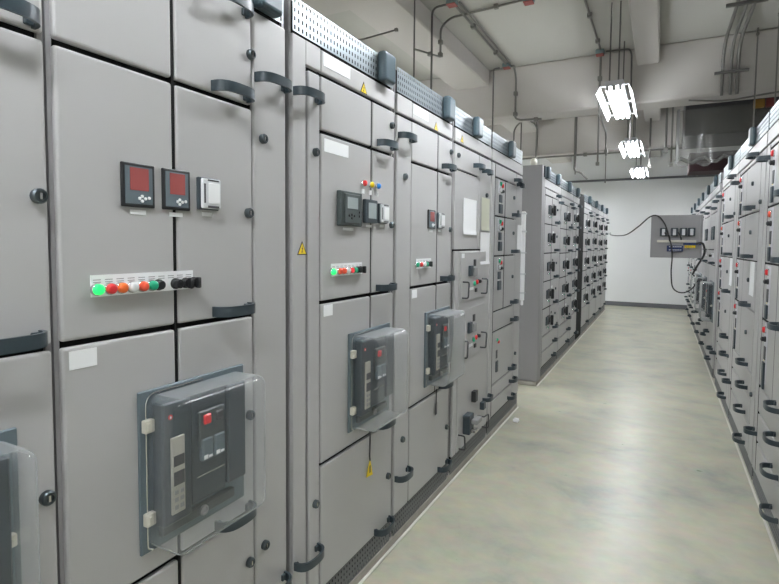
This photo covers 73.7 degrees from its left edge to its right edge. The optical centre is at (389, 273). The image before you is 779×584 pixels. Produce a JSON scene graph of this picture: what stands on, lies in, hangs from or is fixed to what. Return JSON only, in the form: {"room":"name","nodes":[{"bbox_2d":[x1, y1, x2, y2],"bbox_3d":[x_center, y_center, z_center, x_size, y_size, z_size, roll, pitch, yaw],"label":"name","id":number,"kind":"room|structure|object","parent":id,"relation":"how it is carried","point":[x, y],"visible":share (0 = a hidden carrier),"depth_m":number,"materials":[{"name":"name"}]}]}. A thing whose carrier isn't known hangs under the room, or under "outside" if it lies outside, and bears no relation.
{"room":"electrical room","nodes":[
{"label":"electrical room","id":0,"kind":"room"},
{"bbox_2d":[513,121,537,158],"bbox_3d":[1.872,-1.647,7.184,0.342,0.948,0.022,2,4,28],"label":"conduit","id":1,"kind":"object","parent":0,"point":[532,122],"visible":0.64,"depth_m":7.10,"materials":[{"name":"silver metal"}]},
{"bbox_2d":[320,0,778,125],"bbox_3d":[1.802,-2.507,4.351,9.400,0.150,16.800,2,4,28],"label":"ceiling","id":2,"kind":"structure","parent":0,"point":[543,31],"depth_m":5.22,"materials":[{"name":"paint"}]},
{"bbox_2d":[292,0,390,16],"bbox_3d":[0.932,-2.042,2.718,9.398,0.610,0.360,2,4,28],"label":"beam","id":3,"kind":"structure","parent":2,"relation":"attached to","point":[324,7],"depth_m":3.46,"materials":[{"name":"paint"}]},
{"bbox_2d":[413,0,414,77],"bbox_3d":[0.208,-1.737,4.435,0.013,1.424,0.013,-2,4,-40],"label":"rod","id":4,"kind":"object","parent":2,"relation":"hanging from","point":[414,0],"visible":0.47,"depth_m":4.42,"materials":[{"name":"grey metal"}]},
{"bbox_2d":[350,0,488,89],"bbox_3d":[0.275,-2.390,5.163,0.450,0.200,3.388,2,4,28],"label":"beam","id":5,"kind":"structure","parent":2,"relation":"attached to","point":[458,67],"depth_m":5.16,"materials":[{"name":"paint"}]},
{"bbox_2d":[355,28,397,41],"bbox_3d":[-0.130,-2.100,4.598,0.489,0.232,0.037,-2,4,-32],"label":"conduit","id":6,"kind":"object","parent":5,"relation":"attached to","point":[395,29],"visible":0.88,"depth_m":4.62,"materials":[{"name":"silver metal"}]},
{"bbox_2d":[446,0,510,69],"bbox_3d":[0.991,-2.475,5.490,0.090,0.064,1.950,2,4,28],"label":"conduit","id":7,"kind":"object","parent":2,"relation":"attached to","point":[450,3],"visible":0.98,"depth_m":5.20,"materials":[{"name":"silver metal"}]},
{"bbox_2d":[430,4,446,89],"bbox_3d":[0.449,-1.739,4.761,0.165,1.396,0.020,2,4,28],"label":"conduit","id":8,"kind":"object","parent":7,"relation":"attached to","point":[442,5],"visible":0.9,"depth_m":4.76,"materials":[{"name":"grey metal"}]},
{"bbox_2d":[458,1,510,63],"bbox_3d":[1.042,-2.483,5.469,0.020,0.020,1.770,2,4,28],"label":"conduit","id":9,"kind":"object","parent":2,"relation":"attached to","point":[459,2],"visible":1,"depth_m":5.30,"materials":[{"name":"silver metal"}]},
{"bbox_2d":[438,0,534,56],"bbox_3d":[0.870,-2.282,4.825,0.929,0.373,0.093,2,4,30],"label":"conduit","id":10,"kind":"object","parent":2,"relation":"attached to","point":[496,6],"visible":0.98,"depth_m":4.83,"materials":[{"name":"silver metal"}]},
{"bbox_2d":[415,48,440,57],"bbox_3d":[0.357,-2.014,4.761,0.036,0.183,0.706,2,4,25],"label":"conduit","id":11,"kind":"object","parent":10,"relation":"attached to","point":[418,50],"visible":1,"depth_m":4.77,"materials":[{"name":"silver metal"}]},
{"bbox_2d":[492,67,499,133],"bbox_3d":[1.303,-1.824,6.411,0.084,1.395,0.019,2,4,28],"label":"conduit","id":12,"kind":"object","parent":2,"relation":"attached to","point":[497,67],"visible":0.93,"depth_m":6.40,"materials":[{"name":"grey metal"}]},
{"bbox_2d":[501,121,537,133],"bbox_3d":[1.828,-2.542,8.128,0.450,0.200,2.588,2,4,28],"label":"beam","id":13,"kind":"structure","parent":2,"relation":"attached to","point":[527,127],"depth_m":8.85,"materials":[{"name":"paint"}]},
{"bbox_2d":[520,123,521,151],"bbox_3d":[1.995,-1.920,7.897,0.019,1.414,0.019,1,3,5],"label":"pipe","id":14,"kind":"object","parent":2,"relation":"hanging from","point":[521,123],"visible":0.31,"depth_m":7.89,"materials":[{"name":"grey"}]},
{"bbox_2d":[575,117,577,174],"bbox_3d":[2.771,-2.040,7.710,0.019,1.140,0.019,1,3,5],"label":"pipe","id":15,"kind":"object","parent":2,"relation":"hanging from","point":[576,117],"visible":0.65,"depth_m":7.71,"materials":[{"name":"grey metal"}]},
{"bbox_2d":[573,117,587,179],"bbox_3d":[3.087,-2.074,8.360,0.230,1.139,0.031,1,3,14],"label":"pipe","id":16,"kind":"object","parent":2,"relation":"hanging from","point":[581,173],"visible":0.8,"depth_m":8.37,"materials":[{"name":"silver metal"}]},
{"bbox_2d":[483,106,683,157],"bbox_3d":[4.038,-2.347,8.646,9.398,0.610,0.360,2,4,28],"label":"beam","id":17,"kind":"structure","parent":2,"relation":"attached to","point":[555,136],"depth_m":8.81,"materials":[{"name":"paint"}]},
{"bbox_2d":[584,0,604,56],"bbox_3d":[1.618,-2.408,4.417,0.090,0.066,3.313,2,4,28],"label":"conduit","id":18,"kind":"object","parent":2,"relation":"attached to","point":[599,52],"visible":1,"depth_m":5.40,"materials":[{"name":"silver metal"}]},
{"bbox_2d":[417,27,778,125],"bbox_3d":[2.671,-2.213,6.036,9.398,0.610,0.360,2,4,28],"label":"beam","id":19,"kind":"structure","parent":2,"relation":"attached to","point":[566,88],"depth_m":5.86,"materials":[{"name":"paint"}]},
{"bbox_2d":[511,65,541,121],"bbox_3d":[1.658,-2.190,6.359,0.400,0.658,0.134,0,3,-4],"label":"conduit","id":20,"kind":"object","parent":19,"relation":"attached to","point":[515,93],"visible":1,"depth_m":6.37,"materials":[{"name":"silver metal"}]},
{"bbox_2d":[598,56,607,155],"bbox_3d":[2.679,-2.055,6.509,0.047,0.953,1.333,2,4,26],"label":"conduit","id":21,"kind":"object","parent":19,"relation":"attached to","point":[600,58],"visible":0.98,"depth_m":5.98,"materials":[{"name":"silver metal"}]},
{"bbox_2d":[674,101,776,166],"bbox_3d":[4.194,-1.528,5.664,1.910,0.680,0.154,2,4,28],"label":"plastic sheet","id":22,"kind":"object","parent":19,"relation":"hanging from","point":[703,135],"visible":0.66,"depth_m":5.89,"materials":[{"name":"grey"}]},
{"bbox_2d":[688,91,778,101],"bbox_3d":[3.837,-1.817,5.274,1.401,0.055,0.036,2,4,28],"label":"cable","id":23,"kind":"object","parent":19,"relation":"hanging from","point":[777,91],"visible":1,"depth_m":5.41,"materials":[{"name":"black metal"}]},
{"bbox_2d":[753,98,764,108],"bbox_3d":[4.006,-1.839,5.638,0.100,0.090,0.060,2,4,28],"label":"box","id":24,"kind":"object","parent":19,"relation":"attached to","point":[759,103],"visible":0.76,"depth_m":5.61,"materials":[{"name":"brown plastic"}]},
{"bbox_2d":[765,98,773,107],"bbox_3d":[4.095,-1.835,5.592,0.080,0.090,0.060,2,4,28],"label":"box","id":25,"kind":"object","parent":19,"relation":"attached to","point":[769,102],"visible":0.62,"depth_m":5.57,"materials":[{"name":"red"}]},
{"bbox_2d":[596,115,599,165],"bbox_3d":[3.300,-2.169,8.217,0.052,0.930,0.052,2,4,28],"label":"pipe","id":26,"kind":"object","parent":2,"relation":"hanging from","point":[597,162],"visible":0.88,"depth_m":8.22,"materials":[{"name":"silver metal"}]},
{"bbox_2d":[596,1,637,121],"bbox_3d":[2.291,-2.061,5.169,0.308,0.822,1.200,2,4,28],"label":"ceiling light","id":27,"kind":"object","parent":2,"relation":"hanging from","point":[616,92],"visible":1,"depth_m":4.90,"materials":[{"name":"grey plastic"}]},
{"bbox_2d":[606,48,632,139],"bbox_3d":[2.564,-1.997,5.822,0.288,1.001,0.044,1,3,14],"label":"conduit","id":28,"kind":"object","parent":2,"relation":"attached to","point":[625,48],"visible":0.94,"depth_m":5.80,"materials":[{"name":"grey metal"}]},
{"bbox_2d":[618,114,644,157],"bbox_3d":[3.580,-2.188,7.629,0.308,0.822,1.200,2,4,28],"label":"ceiling light","id":29,"kind":"object","parent":2,"relation":"hanging from","point":[632,146],"visible":0.94,"depth_m":7.42,"materials":[{"name":"grey"}]},
{"bbox_2d":[629,152,648,178],"bbox_3d":[4.851,-2.313,10.053,0.308,0.822,1.200,2,4,28],"label":"ceiling light","id":30,"kind":"object","parent":2,"relation":"hanging from","point":[639,170],"visible":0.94,"depth_m":9.85,"materials":[{"name":"grey"}]},
{"bbox_2d":[628,0,659,65],"bbox_3d":[2.067,-2.322,4.228,0.224,0.200,3.388,2,4,28],"label":"beam","id":31,"kind":"structure","parent":2,"relation":"attached to","point":[644,14],"depth_m":4.81,"materials":[{"name":"paint"}]},
{"bbox_2d":[643,108,660,121],"bbox_3d":[3.620,-2.475,7.192,0.224,0.200,2.588,2,4,28],"label":"trim","id":32,"kind":"structure","parent":2,"relation":"attached to","point":[655,114],"depth_m":7.95,"materials":[{"name":"paint"}]},
{"bbox_2d":[647,118,651,167],"bbox_3d":[4.085,-2.039,8.152,0.052,0.770,0.052,2,4,28],"label":"pipe","id":33,"kind":"object","parent":32,"relation":"hanging from","point":[648,164],"visible":1,"depth_m":8.14,"materials":[{"name":"silver metal"}]},
{"bbox_2d":[663,108,667,153],"bbox_3d":[3.446,-2.014,6.454,0.052,1.040,0.052,2,4,28],"label":"pipe","id":34,"kind":"object","parent":2,"relation":"hanging from","point":[665,150],"visible":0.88,"depth_m":6.46,"materials":[{"name":"silver metal"}]},
{"bbox_2d":[669,107,673,166],"bbox_3d":[4.351,-2.128,8.008,0.052,0.970,0.052,2,4,28],"label":"pipe","id":35,"kind":"object","parent":2,"relation":"hanging from","point":[672,123],"visible":0.88,"depth_m":8.00,"materials":[{"name":"silver metal"}]},
{"bbox_2d":[687,156,727,175],"bbox_3d":[5.003,-2.002,7.277,1.400,1.130,0.500,2,4,28],"label":"duct","id":36,"kind":"object","parent":2,"relation":"hanging from","point":[712,168],"visible":0.2,"depth_m":7.34,"materials":[{"name":"black"}]},
{"bbox_2d":[720,0,740,95],"bbox_3d":[2.692,-2.076,3.903,0.061,0.616,3.369,2,4,28],"label":"conduit","id":37,"kind":"object","parent":2,"relation":"attached to","point":[735,8],"visible":0.91,"depth_m":5.30,"materials":[{"name":"silver metal"}]},
{"bbox_2d":[726,0,768,7],"bbox_3d":[3.117,-2.361,4.534,0.310,0.030,0.030,2,4,28],"label":"strap","id":38,"kind":"object","parent":37,"relation":"attached to","point":[747,2],"visible":1,"depth_m":4.54,"materials":[{"name":"grey metal"}]},
{"bbox_2d":[683,97,778,109],"bbox_3d":[4.611,-2.113,6.516,1.600,0.830,1.000,2,4,28],"label":"duct","id":39,"kind":"object","parent":2,"relation":"hanging from","point":[750,101],"visible":0.1,"depth_m":6.27,"materials":[{"name":"grey metal"}]},
{"bbox_2d":[728,5,747,94],"bbox_3d":[2.768,-2.072,3.862,0.051,0.614,3.367,2,4,27],"label":"conduit","id":40,"kind":"object","parent":2,"relation":"attached to","point":[745,6],"visible":0.92,"depth_m":5.28,"materials":[{"name":"silver metal"}]},
{"bbox_2d":[735,3,756,93],"bbox_3d":[2.810,-2.072,3.842,0.064,0.618,3.370,2,4,28],"label":"conduit","id":41,"kind":"object","parent":2,"relation":"attached to","point":[752,8],"visible":0.96,"depth_m":5.25,"materials":[{"name":"silver metal"}]},
{"bbox_2d":[714,68,748,74],"bbox_3d":[3.497,-2.063,5.317,0.300,0.025,0.031,2,4,28],"label":"strap","id":42,"kind":"object","parent":41,"relation":"attached to","point":[743,69],"visible":1,"depth_m":5.31,"materials":[{"name":"grey metal"}]},
{"bbox_2d":[753,27,759,126],"bbox_3d":[3.690,-1.770,5.253,0.026,1.390,0.026,2,4,28],"label":"rod","id":43,"kind":"object","parent":2,"relation":"hanging from","point":[757,32],"visible":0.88,"depth_m":5.24,"materials":[{"name":"silver metal"}]},
{"bbox_2d":[774,13,778,104],"bbox_3d":[3.579,-1.746,4.816,0.026,1.390,0.026,2,4,28],"label":"rod","id":44,"kind":"object","parent":2,"relation":"hanging from","point":[778,13],"visible":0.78,"depth_m":4.80,"materials":[{"name":"silver metal"}]},
{"bbox_2d":[362,305,778,583],"bbox_3d":[1.770,1.202,4.559,9.400,0.100,16.800,2,4,28],"label":"floor","id":45,"kind":"structure","parent":0,"point":[623,465],"depth_m":3.01,"materials":[{"name":"concrete"}]},
{"bbox_2d":[0,0,57,583],"bbox_3d":[-1.048,0.222,0.915,0.812,2.131,0.562,2,4,28],"label":"tall cabinet","id":46,"kind":"object","parent":45,"relation":"on","point":[28,534],"visible":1,"depth_m":0.97,"materials":[{"name":"grey metal"}]},
{"bbox_2d":[42,0,291,583],"bbox_3d":[-0.751,0.193,1.481,0.812,2.131,0.712,2,4,28],"label":"tall cabinet","id":47,"kind":"object","parent":45,"relation":"on","point":[165,119],"visible":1,"depth_m":1.24,"materials":[{"name":"grey paint"}]},
{"bbox_2d":[90,283,104,295],"bbox_3d":[-0.607,0.034,1.085,0.018,0.026,0.026,2,4,28],"label":"lamp","id":48,"kind":"object","parent":47,"relation":"attached to","point":[96,289],"depth_m":1.08,"materials":[{"name":"green plastic"}]},
{"bbox_2d":[104,282,117,294],"bbox_3d":[-0.594,0.033,1.111,0.018,0.026,0.026,2,4,28],"label":"lamp","id":49,"kind":"object","parent":47,"relation":"attached to","point":[110,288],"depth_m":1.11,"materials":[{"name":"red plastic"}]},
{"bbox_2d":[116,282,128,293],"bbox_3d":[-0.582,0.032,1.134,0.018,0.026,0.026,2,4,28],"label":"lamp","id":50,"kind":"object","parent":47,"relation":"attached to","point":[121,287],"depth_m":1.13,"materials":[{"name":"orange plastic"}]},
{"bbox_2d":[127,281,138,292],"bbox_3d":[-0.570,0.030,1.157,0.018,0.026,0.026,2,4,28],"label":"lamp","id":51,"kind":"object","parent":47,"relation":"attached to","point":[132,286],"depth_m":1.15,"materials":[{"name":"white plastic"}]},
{"bbox_2d":[137,280,148,291],"bbox_3d":[-0.557,0.029,1.180,0.018,0.026,0.026,2,4,28],"label":"lamp","id":52,"kind":"object","parent":47,"relation":"attached to","point":[142,285],"depth_m":1.17,"materials":[{"name":"red plastic"}]},
{"bbox_2d":[147,280,158,290],"bbox_3d":[-0.546,0.028,1.202,0.018,0.026,0.026,2,4,28],"label":"lamp","id":53,"kind":"object","parent":47,"relation":"attached to","point":[152,285],"depth_m":1.20,"materials":[{"name":"teal plastic"}]},
{"bbox_2d":[171,278,183,288],"bbox_3d":[-0.512,0.025,1.261,0.024,0.026,0.026,2,4,28],"label":"switch","id":54,"kind":"object","parent":47,"relation":"attached to","point":[176,283],"depth_m":1.25,"materials":[{"name":"black plastic"}]},
{"bbox_2d":[182,277,193,288],"bbox_3d":[-0.496,0.024,1.286,0.028,0.027,0.026,2,4,28],"label":"switch","id":55,"kind":"object","parent":47,"relation":"attached to","point":[187,282],"depth_m":1.28,"materials":[{"name":"black plastic"}]},
{"bbox_2d":[191,277,200,287],"bbox_3d":[-0.485,0.023,1.307,0.028,0.027,0.026,2,4,28],"label":"switch","id":56,"kind":"object","parent":47,"relation":"attached to","point":[195,281],"depth_m":1.30,"materials":[{"name":"black plastic"}]},
{"bbox_2d":[200,504,208,514],"bbox_3d":[-0.477,0.609,1.338,0.007,0.025,0.026,2,4,28],"label":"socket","id":57,"kind":"object","parent":47,"relation":"attached to","point":[204,508],"depth_m":1.34,"materials":[{"name":"grey plastic"}]},
{"bbox_2d":[283,0,407,583],"bbox_3d":[-0.409,0.159,2.134,0.812,2.131,0.715,2,4,28],"label":"tall cabinet","id":58,"kind":"object","parent":45,"relation":"on","point":[340,145],"visible":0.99,"depth_m":1.91,"materials":[{"name":"grey metal"}]},
{"bbox_2d":[329,268,336,274],"bbox_3d":[-0.201,-0.006,1.860,0.018,0.026,0.026,2,4,28],"label":"lamp","id":59,"kind":"object","parent":58,"relation":"attached to","point":[332,271],"depth_m":1.85,"materials":[{"name":"green"}]},
{"bbox_2d":[336,267,342,274],"bbox_3d":[-0.180,-0.008,1.900,0.018,0.026,0.026,2,4,28],"label":"lamp","id":60,"kind":"object","parent":58,"relation":"attached to","point":[339,270],"depth_m":1.89,"materials":[{"name":"red plastic"}]},
{"bbox_2d":[357,266,362,272],"bbox_3d":[-0.116,-0.014,2.016,0.024,0.026,0.026,2,4,28],"label":"switch","id":61,"kind":"object","parent":58,"relation":"attached to","point":[359,268],"depth_m":2.01,"materials":[{"name":"black plastic"}]},
{"bbox_2d":[361,180,367,186],"bbox_3d":[-0.097,-0.353,2.040,0.018,0.026,0.026,2,4,28],"label":"lamp","id":62,"kind":"object","parent":58,"relation":"attached to","point":[364,183],"depth_m":2.03,"materials":[{"name":"red plastic"}]},
{"bbox_2d":[366,428,372,477],"bbox_3d":[-0.083,0.741,2.147,0.006,0.202,0.052,2,4,28],"label":"tag","id":63,"kind":"object","parent":58,"relation":"hanging from","point":[369,472],"visible":1,"depth_m":2.15,"materials":[{"name":"yellow plastic"}]},
{"bbox_2d":[368,181,374,187],"bbox_3d":[-0.070,-0.356,2.090,0.018,0.026,0.026,2,4,28],"label":"lamp","id":64,"kind":"object","parent":58,"relation":"attached to","point":[371,184],"depth_m":2.08,"materials":[{"name":"yellow plastic"}]},
{"bbox_2d":[375,183,380,188],"bbox_3d":[-0.045,-0.358,2.139,0.018,0.026,0.026,2,4,28],"label":"lamp","id":65,"kind":"object","parent":58,"relation":"attached to","point":[377,185],"depth_m":2.13,"materials":[{"name":"blue plastic"}]},
{"bbox_2d":[389,67,464,536],"bbox_3d":[-0.075,0.126,2.772,0.812,2.131,0.697,2,4,28],"label":"tall cabinet","id":66,"kind":"object","parent":45,"relation":"on","point":[423,166],"visible":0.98,"depth_m":2.58,"materials":[{"name":"grey metal"}]},
{"bbox_2d":[435,389,436,414],"bbox_3d":[0.250,0.688,2.781,0.005,0.140,0.024,2,4,28],"label":"tag","id":67,"kind":"object","parent":66,"relation":"hanging from","point":[436,389],"visible":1,"depth_m":2.78,"materials":[{"name":"grey"}]},
{"bbox_2d":[346,403,518,583],"bbox_3d":[-0.441,1.240,2.276,0.696,0.041,5.305,2,4,28],"label":"trim","id":68,"kind":"structure","parent":45,"relation":"on","point":[392,539],"depth_m":2.67,"materials":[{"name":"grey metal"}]},
{"bbox_2d":[446,106,493,474],"bbox_3d":[0.260,0.092,3.439,0.785,2.131,0.736,2,4,28],"label":"tall cabinet","id":69,"kind":"object","parent":45,"relation":"on","point":[469,291],"visible":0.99,"depth_m":3.19,"materials":[{"name":"grey metal"}]},
{"bbox_2d":[463,198,476,234],"bbox_3d":[0.494,-0.344,3.178,0.006,0.216,0.244,2,4,28],"label":"paper notice","id":70,"kind":"object","parent":69,"relation":"attached to","point":[469,210],"visible":1,"depth_m":3.17,"materials":[{"name":"white paper"}]},
{"bbox_2d":[458,303,484,361],"bbox_3d":[0.526,0.366,3.298,0.006,0.310,0.488,2,4,28],"label":"switch plate","id":71,"kind":"object","parent":69,"relation":"attached to","point":[471,317],"depth_m":3.26,"materials":[{"name":"grey paint"}]},
{"bbox_2d":[459,252,485,301],"bbox_3d":[0.529,0.013,3.279,0.006,0.296,0.488,2,4,28],"label":"switch plate","id":72,"kind":"object","parent":69,"relation":"attached to","point":[470,269],"depth_m":3.24,"materials":[{"name":"grey paint"}]},
{"bbox_2d":[480,232,489,264],"bbox_3d":[0.638,-0.166,3.467,0.006,0.211,0.206,2,4,28],"label":"paper notice","id":73,"kind":"object","parent":69,"relation":"attached to","point":[484,237],"visible":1,"depth_m":3.47,"materials":[{"name":"white"}]},
{"bbox_2d":[481,197,489,230],"bbox_3d":[0.639,-0.391,3.453,0.006,0.215,0.179,2,4,28],"label":"paper notice","id":74,"kind":"object","parent":69,"relation":"attached to","point":[485,211],"visible":1,"depth_m":3.45,"materials":[{"name":"grey paper"}]},
{"bbox_2d":[485,132,525,434],"bbox_3d":[0.616,0.055,4.155,0.751,2.131,0.884,2,4,28],"label":"tall cabinet","id":75,"kind":"object","parent":45,"relation":"on","point":[507,184],"visible":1,"depth_m":3.92,"materials":[{"name":"grey metal"}]},
{"bbox_2d":[517,225,521,250],"bbox_3d":[1.074,-0.292,4.292,0.006,0.211,0.146,2,4,28],"label":"paper notice","id":76,"kind":"object","parent":75,"relation":"attached to","point":[519,228],"visible":0.96,"depth_m":4.29,"materials":[{"name":"white paper"}]},
{"bbox_2d":[520,211,526,304],"bbox_3d":[1.134,-0.125,4.412,0.040,0.795,0.050,2,4,28],"label":"paper strip","id":77,"kind":"object","parent":75,"relation":"attached to","point":[523,238],"visible":0.95,"depth_m":4.39,"materials":[{"name":"white paper"}]},
{"bbox_2d":[518,158,564,381],"bbox_3d":[1.434,-0.068,5.712,0.752,2.216,1.086,2,4,28],"label":"tall cabinet","id":78,"kind":"object","parent":45,"relation":"on","point":[541,194],"depth_m":5.17,"materials":[{"name":"grey paint"}]},
{"bbox_2d":[518,308,604,385],"bbox_3d":[2.749,0.926,8.363,0.696,0.041,6.935,2,4,28],"label":"trim","id":79,"kind":"structure","parent":45,"relation":"on","point":[524,382],"depth_m":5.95,"materials":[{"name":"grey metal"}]},
{"bbox_2d":[575,193,583,339],"bbox_3d":[2.504,-0.114,7.763,0.647,2.098,0.520,2,4,28],"label":"filler panel","id":80,"kind":"object","parent":79,"relation":"on","point":[581,202],"visible":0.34,"depth_m":7.62,"materials":[{"name":"black metal"}]},
{"bbox_2d":[556,179,575,359],"bbox_3d":[1.903,-0.072,6.611,0.752,2.131,0.899,2,4,28],"label":"tall cabinet","id":81,"kind":"object","parent":45,"relation":"on","point":[566,215],"visible":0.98,"depth_m":6.37,"materials":[{"name":"grey metal"}]},
{"bbox_2d":[568,187,581,345],"bbox_3d":[2.252,-0.106,7.276,0.752,2.131,0.564,2,4,28],"label":"tall cabinet","id":82,"kind":"object","parent":45,"relation":"on","point":[576,192],"visible":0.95,"depth_m":7.06,"materials":[{"name":"grey metal"}]},
{"bbox_2d":[580,194,593,333],"bbox_3d":[2.837,-0.164,8.393,0.752,2.131,0.899,2,4,28],"label":"tall cabinet","id":83,"kind":"object","parent":45,"relation":"on","point":[587,231],"visible":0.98,"depth_m":8.13,"materials":[{"name":"grey metal"}]},
{"bbox_2d":[588,199,599,324],"bbox_3d":[3.283,-0.207,9.243,0.752,2.131,0.899,2,4,28],"label":"tall cabinet","id":84,"kind":"object","parent":45,"relation":"on","point":[594,220],"visible":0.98,"depth_m":8.98,"materials":[{"name":"grey metal"}]},
{"bbox_2d":[594,203,604,317],"bbox_3d":[3.728,-0.251,10.092,0.752,2.131,0.899,2,4,28],"label":"tall cabinet","id":85,"kind":"object","parent":45,"relation":"on","point":[600,234],"visible":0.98,"depth_m":9.84,"materials":[{"name":"grey metal"}]},
{"bbox_2d":[600,208,609,312],"bbox_3d":[4.173,-0.295,10.942,0.752,2.131,0.899,2,4,28],"label":"tall cabinet","id":86,"kind":"object","parent":45,"relation":"on","point":[605,212],"visible":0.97,"depth_m":10.69,"materials":[{"name":"grey metal"}]},
{"bbox_2d":[684,207,693,317],"bbox_3d":[6.371,-0.226,10.387,0.761,2.170,1.089,2,4,28],"label":"tall cabinet","id":87,"kind":"object","parent":45,"relation":"on","point":[692,208],"visible":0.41,"depth_m":10.45,"materials":[{"name":"grey paint"}]},
{"bbox_2d":[686,203,696,321],"bbox_3d":[5.861,-0.175,9.414,0.761,2.170,1.089,2,4,28],"label":"tall cabinet","id":88,"kind":"object","parent":45,"relation":"on","point":[695,204],"visible":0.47,"depth_m":9.42,"materials":[{"name":"grey metal"}]},
{"bbox_2d":[689,198,701,333],"bbox_3d":[5.351,-0.125,8.440,0.761,2.170,1.089,2,4,28],"label":"tall cabinet","id":89,"kind":"object","parent":45,"relation":"on","point":[699,201],"visible":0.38,"depth_m":8.51,"materials":[{"name":"grey metal"}]},
{"bbox_2d":[690,191,706,340],"bbox_3d":[4.839,-0.078,7.519,0.812,2.170,0.989,2,4,28],"label":"tall cabinet","id":90,"kind":"object","parent":45,"relation":"on","point":[703,196],"visible":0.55,"depth_m":7.48,"materials":[{"name":"grey metal"}]},
{"bbox_2d":[694,183,712,354],"bbox_3d":[4.375,-0.032,6.634,0.812,2.170,0.989,2,4,28],"label":"tall cabinet","id":91,"kind":"object","parent":45,"relation":"on","point":[707,213],"visible":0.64,"depth_m":6.61,"materials":[{"name":"grey metal"}]},
{"bbox_2d":[699,172,723,377],"bbox_3d":[3.912,0.013,5.749,0.812,2.170,0.989,2,4,28],"label":"tall cabinet","id":92,"kind":"object","parent":45,"relation":"on","point":[711,300],"visible":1,"depth_m":5.66,"materials":[{"name":"grey paint"}]},
{"bbox_2d":[709,148,740,418],"bbox_3d":[3.300,0.076,4.527,0.761,2.170,1.234,2,4,28],"label":"tall cabinet","id":93,"kind":"object","parent":45,"relation":"on","point":[729,196],"depth_m":4.48,"materials":[{"name":"grey metal"}]},
{"bbox_2d":[686,312,778,561],"bbox_3d":[3.944,1.059,6.532,0.010,0.003,10.320,2,4,28],"label":"trim","id":94,"kind":"structure","parent":45,"relation":"on","point":[747,475],"depth_m":3.22,"materials":[{"name":"white"}]},
{"bbox_2d":[721,112,770,479],"bbox_3d":[2.723,0.133,3.425,0.761,2.170,1.234,2,4,28],"label":"tall cabinet","id":95,"kind":"object","parent":45,"relation":"on","point":[751,184],"depth_m":3.39,"materials":[{"name":"grey metal"}]},
{"bbox_2d":[743,100,778,549],"bbox_3d":[2.143,0.190,2.319,0.761,2.170,1.234,2,4,28],"label":"tall cabinet","id":96,"kind":"object","parent":45,"relation":"on","point":[765,431],"visible":1,"depth_m":2.73,"materials":[{"name":"grey metal"}]},
{"bbox_2d":[762,326,766,332],"bbox_3d":[2.018,0.304,2.802,0.018,0.039,0.039,2,4,28],"label":"lamp","id":97,"kind":"object","parent":96,"relation":"on","point":[764,329],"depth_m":2.79,"materials":[{"name":"red plastic"}]},
{"bbox_2d":[767,210,771,217],"bbox_3d":[2.023,-0.315,2.768,0.018,0.039,0.039,2,4,28],"label":"lamp","id":98,"kind":"object","parent":96,"relation":"on","point":[769,214],"depth_m":2.76,"materials":[{"name":"red plastic"}]},
{"bbox_2d":[769,160,774,165],"bbox_3d":[2.021,-0.584,2.749,0.024,0.030,0.030,2,4,28],"label":"switch","id":99,"kind":"object","parent":96,"relation":"attached to","point":[772,162],"depth_m":2.74,"materials":[{"name":"black plastic"}]},
{"bbox_2d":[770,149,774,156],"bbox_3d":[2.026,-0.634,2.750,0.018,0.039,0.039,2,4,28],"label":"lamp","id":100,"kind":"object","parent":96,"relation":"on","point":[772,153],"depth_m":2.74,"materials":[{"name":"red plastic"}]},
{"bbox_2d":[522,149,713,304],"bbox_3d":[5.716,-1.051,11.953,9.400,3.840,0.150,2,4,28],"label":"wall","id":101,"kind":"structure","parent":0,"point":[632,274],"depth_m":11.90,"materials":[{"name":"paint"}]},
{"bbox_2d":[546,156,570,162],"bbox_3d":[3.381,-2.695,11.092,0.450,0.200,3.388,2,4,28],"label":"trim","id":102,"kind":"structure","parent":101,"relation":"attached to","point":[556,159],"depth_m":12.23,"materials":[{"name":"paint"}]},
{"bbox_2d":[566,174,718,182],"bbox_3d":[5.677,-2.147,11.799,9.400,0.045,0.060,2,4,28],"label":"trim","id":103,"kind":"structure","parent":101,"relation":"attached to","point":[712,175],"depth_m":11.75,"materials":[{"name":"grey metal"}]},
{"bbox_2d":[605,301,686,309],"bbox_3d":[5.663,0.720,11.979,9.400,0.100,0.014,2,4,28],"label":"baseboard","id":104,"kind":"structure","parent":101,"relation":"attached to","point":[615,303],"depth_m":11.87,"materials":[{"name":"grey"}]},
{"bbox_2d":[651,150,660,156],"bbox_3d":[5.174,-2.627,10.156,0.224,0.200,3.388,2,4,28],"label":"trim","id":105,"kind":"structure","parent":101,"relation":"attached to","point":[653,153],"depth_m":11.21,"materials":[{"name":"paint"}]},
{"bbox_2d":[650,214,705,274],"bbox_3d":[3.856,-0.381,6.958,0.651,0.802,0.124,2,4,25],"label":"electrical panel","id":106,"kind":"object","parent":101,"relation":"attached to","point":[685,232],"depth_m":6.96,"materials":[{"name":"grey"}]},
{"bbox_2d":[610,215,701,292],"bbox_3d":[3.957,-0.360,8.730,0.704,1.050,4.077,1,3,7],"label":"cable","id":107,"kind":"object","parent":106,"relation":"hanging from","point":[651,215],"visible":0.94,"depth_m":6.97,"materials":[{"name":"grey plastic"}]},
{"bbox_3d":[-2.444,-0.825,6.663,0.150,3.840,17.100,2,4,28],"label":"wall","id":108,"kind":"structure","parent":0,"visible":0},
{"bbox_2d":[522,147,674,159],"bbox_3d":[2.870,-2.023,9.015,6.990,0.058,0.058,2,4,28],"label":"conduit","id":109,"kind":"object","parent":108,"relation":"attached to","point":[586,153],"visible":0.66,"depth_m":8.76,"materials":[{"name":"silver metal"}]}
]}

